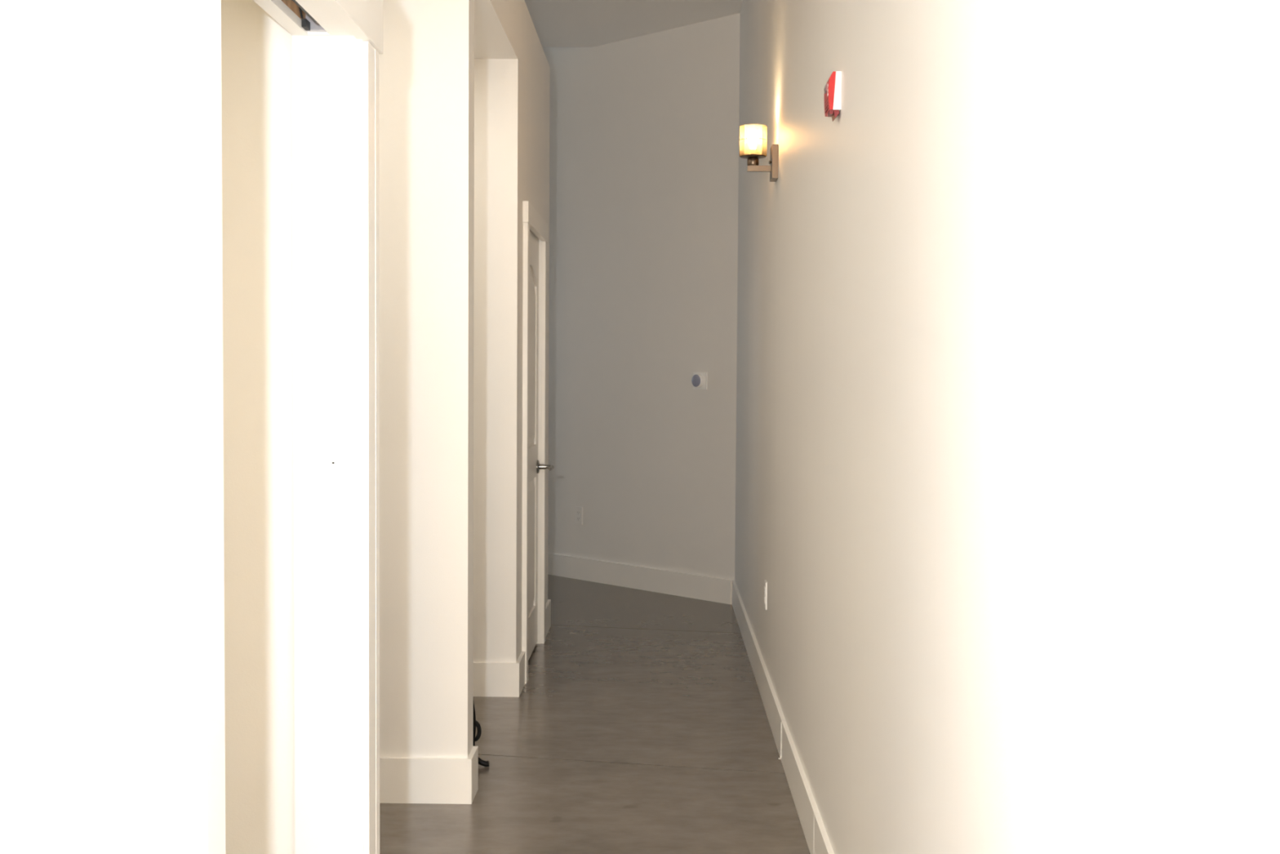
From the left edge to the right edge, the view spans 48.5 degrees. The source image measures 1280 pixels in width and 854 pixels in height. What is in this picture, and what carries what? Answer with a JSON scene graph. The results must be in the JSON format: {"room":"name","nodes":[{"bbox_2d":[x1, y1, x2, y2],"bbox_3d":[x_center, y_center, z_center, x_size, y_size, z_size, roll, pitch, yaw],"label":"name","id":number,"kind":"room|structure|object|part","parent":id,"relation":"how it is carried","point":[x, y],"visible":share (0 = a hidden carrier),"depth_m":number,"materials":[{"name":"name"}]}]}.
{"room":"hallway","nodes":[
{"label":"hallway","id":0,"kind":"room"},
{"bbox_2d":[0,0,550,853],"bbox_3d":[-1.639,-0.224,2.743,2.124,3.000,9.840,0,2,1],"label":"wall","id":1,"kind":"structure","parent":0,"point":[95,633],"depth_m":2.89,"materials":[{"name":"white paint"}]},
{"bbox_2d":[186,0,382,853],"bbox_3d":[-0.645,0.202,2.440,0.175,2.186,1.196,0,2,1],"label":"door","id":2,"kind":"structure","parent":1,"relation":"in","point":[337,45],"depth_m":2.89,"materials":[{"name":"white paint"}]},
{"bbox_3d":[-0.584,0.289,1.923,0.021,2.057,0.077,0,2,1],"label":"casing","id":3,"kind":"part","parent":2,"relation":"part of","materials":[{"name":"white paint"}]},
{"bbox_3d":[-0.565,-0.825,2.397,0.027,0.128,1.196,0,2,1],"label":"head casing","id":4,"kind":"part","parent":2,"relation":"part of","materials":[{"name":"white paint"}]},
{"bbox_3d":[-0.566,0.246,2.970,0.021,2.057,0.107,0,2,1],"label":"casing","id":5,"kind":"part","parent":2,"relation":"part of","materials":[{"name":"white paint"}]},
{"bbox_2d":[379,599,551,804],"bbox_3d":[-1.591,1.202,2.808,2.039,0.145,9.855,0,2,1],"label":"baseboard","id":6,"kind":"structure","parent":1,"relation":"attached to","point":[437,780],"depth_m":4.56,"materials":[{"name":"white paint"}]},
{"bbox_2d":[474,37,486,58],"bbox_3d":[-1.164,-1.538,4.462,0.994,0.110,3.000,0,2,1],"label":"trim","id":7,"kind":"structure","parent":1,"relation":"attached to","point":[478,53],"depth_m":5.84,"materials":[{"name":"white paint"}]},
{"bbox_2d":[521,200,554,684],"bbox_3d":[-0.536,0.055,6.763,0.205,2.126,1.034,0,2,1],"label":"door","id":8,"kind":"structure","parent":1,"relation":"in","point":[535,466],"depth_m":6.93,"materials":[{"name":"white paint"}]},
{"bbox_3d":[-0.506,0.120,6.303,0.021,2.034,0.086,0,2,1],"label":"casing","id":9,"kind":"part","parent":8,"relation":"part of","materials":[{"name":"white paint"}]},
{"bbox_3d":[-0.529,0.580,6.782,0.009,0.621,0.565,0,2,1],"label":"panel","id":10,"kind":"part","parent":8,"relation":"part of","materials":[{"name":"white paint"}]},
{"bbox_3d":[-0.523,-0.334,6.745,0.009,0.841,0.565,0,2,1],"label":"panel","id":11,"kind":"part","parent":8,"relation":"part of","materials":[{"name":"white paint"}]},
{"bbox_3d":[-0.489,-0.961,6.721,0.024,0.092,1.034,0,2,1],"label":"head casing","id":12,"kind":"part","parent":8,"relation":"part of","materials":[{"name":"white paint"}]},
{"bbox_3d":[-0.492,0.199,7.110,0.044,0.068,0.068,0,2,1],"label":"handle","id":13,"kind":"part","parent":8,"relation":"part of","materials":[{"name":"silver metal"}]},
{"bbox_3d":[-0.490,0.082,7.222,0.021,2.034,0.086,0,2,1],"label":"casing","id":14,"kind":"part","parent":8,"relation":"part of","materials":[{"name":"white paint"}]},
{"bbox_3d":[-0.460,0.202,7.057,0.062,0.021,0.126,0,2,1],"label":"lever","id":15,"kind":"part","parent":8,"relation":"part of","materials":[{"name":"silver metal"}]},
{"bbox_2d":[379,574,810,853],"bbox_3d":[-1.776,1.180,6.174,5.650,0.090,18.309,0,2,1],"label":"floor","id":16,"kind":"structure","parent":0,"point":[639,723],"depth_m":5.25,"materials":[{"name":"concrete"}]},
{"bbox_2d":[472,702,489,766],"bbox_3d":[-0.679,0.909,4.987,0.305,0.561,0.342,0,2,1],"label":"plant stand","id":17,"kind":"object","parent":16,"relation":"on","point":[485,763],"visible":0.17,"depth_m":4.98,"materials":[{"name":"black metal"}]},
{"bbox_2d":[524,0,742,46],"bbox_3d":[-1.751,-2.797,5.922,5.650,0.922,16.400,0,2,1],"label":"ceiling","id":18,"kind":"structure","parent":0,"point":[557,23],"depth_m":8.42,"materials":[{"name":"white paint"}]},
{"bbox_2d":[542,13,740,580],"bbox_3d":[-1.776,-1.211,10.870,0.150,4.300,7.550,-2,3,-44],"label":"wall","id":19,"kind":"structure","parent":0,"point":[644,130],"depth_m":8.92,"materials":[{"name":"white paint"}]},
{"bbox_2d":[574,506,582,524],"bbox_3d":[-0.405,0.586,9.420,0.008,0.115,0.070,-2,3,-44],"label":"electrical outlet","id":20,"kind":"object","parent":19,"relation":"attached to","point":[578,510],"visible":1,"depth_m":9.42,"materials":[{"name":"white plastic"}]},
{"bbox_2d":[547,552,732,604],"bbox_3d":[-1.869,0.866,10.918,0.015,0.145,6.892,-2,3,-44],"label":"baseboard","id":21,"kind":"structure","parent":19,"relation":"attached to","point":[653,580],"depth_m":8.99,"materials":[{"name":"white paint"}]},
{"bbox_2d":[691,372,706,389],"bbox_3d":[0.352,-0.279,8.594,0.040,0.104,0.108,-2,3,-44],"label":"thermostat","id":22,"kind":"object","parent":19,"relation":"attached to","point":[699,380],"visible":1,"depth_m":8.58,"materials":[{"name":"white plastic"}]},
{"bbox_2d":[734,0,1279,853],"bbox_3d":[0.719,-0.465,3.171,0.479,3.478,10.800,0,2,1],"label":"wall","id":23,"kind":"structure","parent":0,"point":[1007,455],"depth_m":1.83,"materials":[{"name":"white paint"}]},
{"bbox_2d":[738,124,778,182],"bbox_3d":[0.467,-1.083,5.628,0.151,0.209,0.116,0,2,1],"label":"wall sconce","id":24,"kind":"object","parent":23,"relation":"attached to","point":[753,135],"visible":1,"depth_m":5.61,"materials":[{"name":"silver metal"}]},
{"bbox_3d":[0.447,-1.068,5.629,0.104,0.006,0.104,0,2,1],"label":"dish","id":25,"kind":"part","parent":24,"relation":"part of","materials":[{"name":"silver metal"}]},
{"bbox_3d":[0.448,-1.130,5.626,0.109,0.116,0.109,0,2,1],"label":"lamp shade","id":26,"kind":"part","parent":24,"relation":"part of","materials":[{"name":"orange glass"}]},
{"bbox_3d":[0.448,-1.137,5.626,0.051,0.079,0.051,0,2,1],"label":"bulb","id":27,"kind":"part","parent":24,"relation":"part of","materials":[{"name":"white glass"}]},
{"bbox_3d":[0.471,-1.023,5.630,0.093,0.022,0.020,0,2,1],"label":"arm","id":28,"kind":"part","parent":24,"relation":"part of","materials":[{"name":"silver metal"}]},
{"bbox_2d":[764,580,767,609],"bbox_3d":[0.530,0.710,6.016,0.009,0.115,0.070,0,2,1],"label":"electrical outlet","id":29,"kind":"object","parent":23,"relation":"attached to","point":[765,582],"visible":1,"depth_m":5.99,"materials":[{"name":"white plastic"}]},
{"bbox_2d":[732,580,834,853],"bbox_3d":[0.483,1.202,3.156,0.027,0.145,10.625,0,2,1],"label":"baseboard","id":30,"kind":"structure","parent":23,"relation":"attached to","point":[818,842],"depth_m":4.95,"materials":[{"name":"white paint"}]},
{"bbox_2d":[823,71,841,120],"bbox_3d":[0.500,-0.858,3.712,0.037,0.118,0.105,0,2,1],"label":"fire alarm","id":31,"kind":"object","parent":23,"relation":"attached to","point":[832,95],"visible":1,"depth_m":3.66,"materials":[{"name":"red plastic"}]},
{"bbox_2d":[824,98,828,112],"bbox_3d":[0.488,-0.839,3.713,0.003,0.027,0.065,0,2,1],"label":"grille","id":32,"kind":"object","parent":31,"relation":"attached to","point":[826,100],"depth_m":3.71,"materials":[{"name":"red plastic"}]}
]}

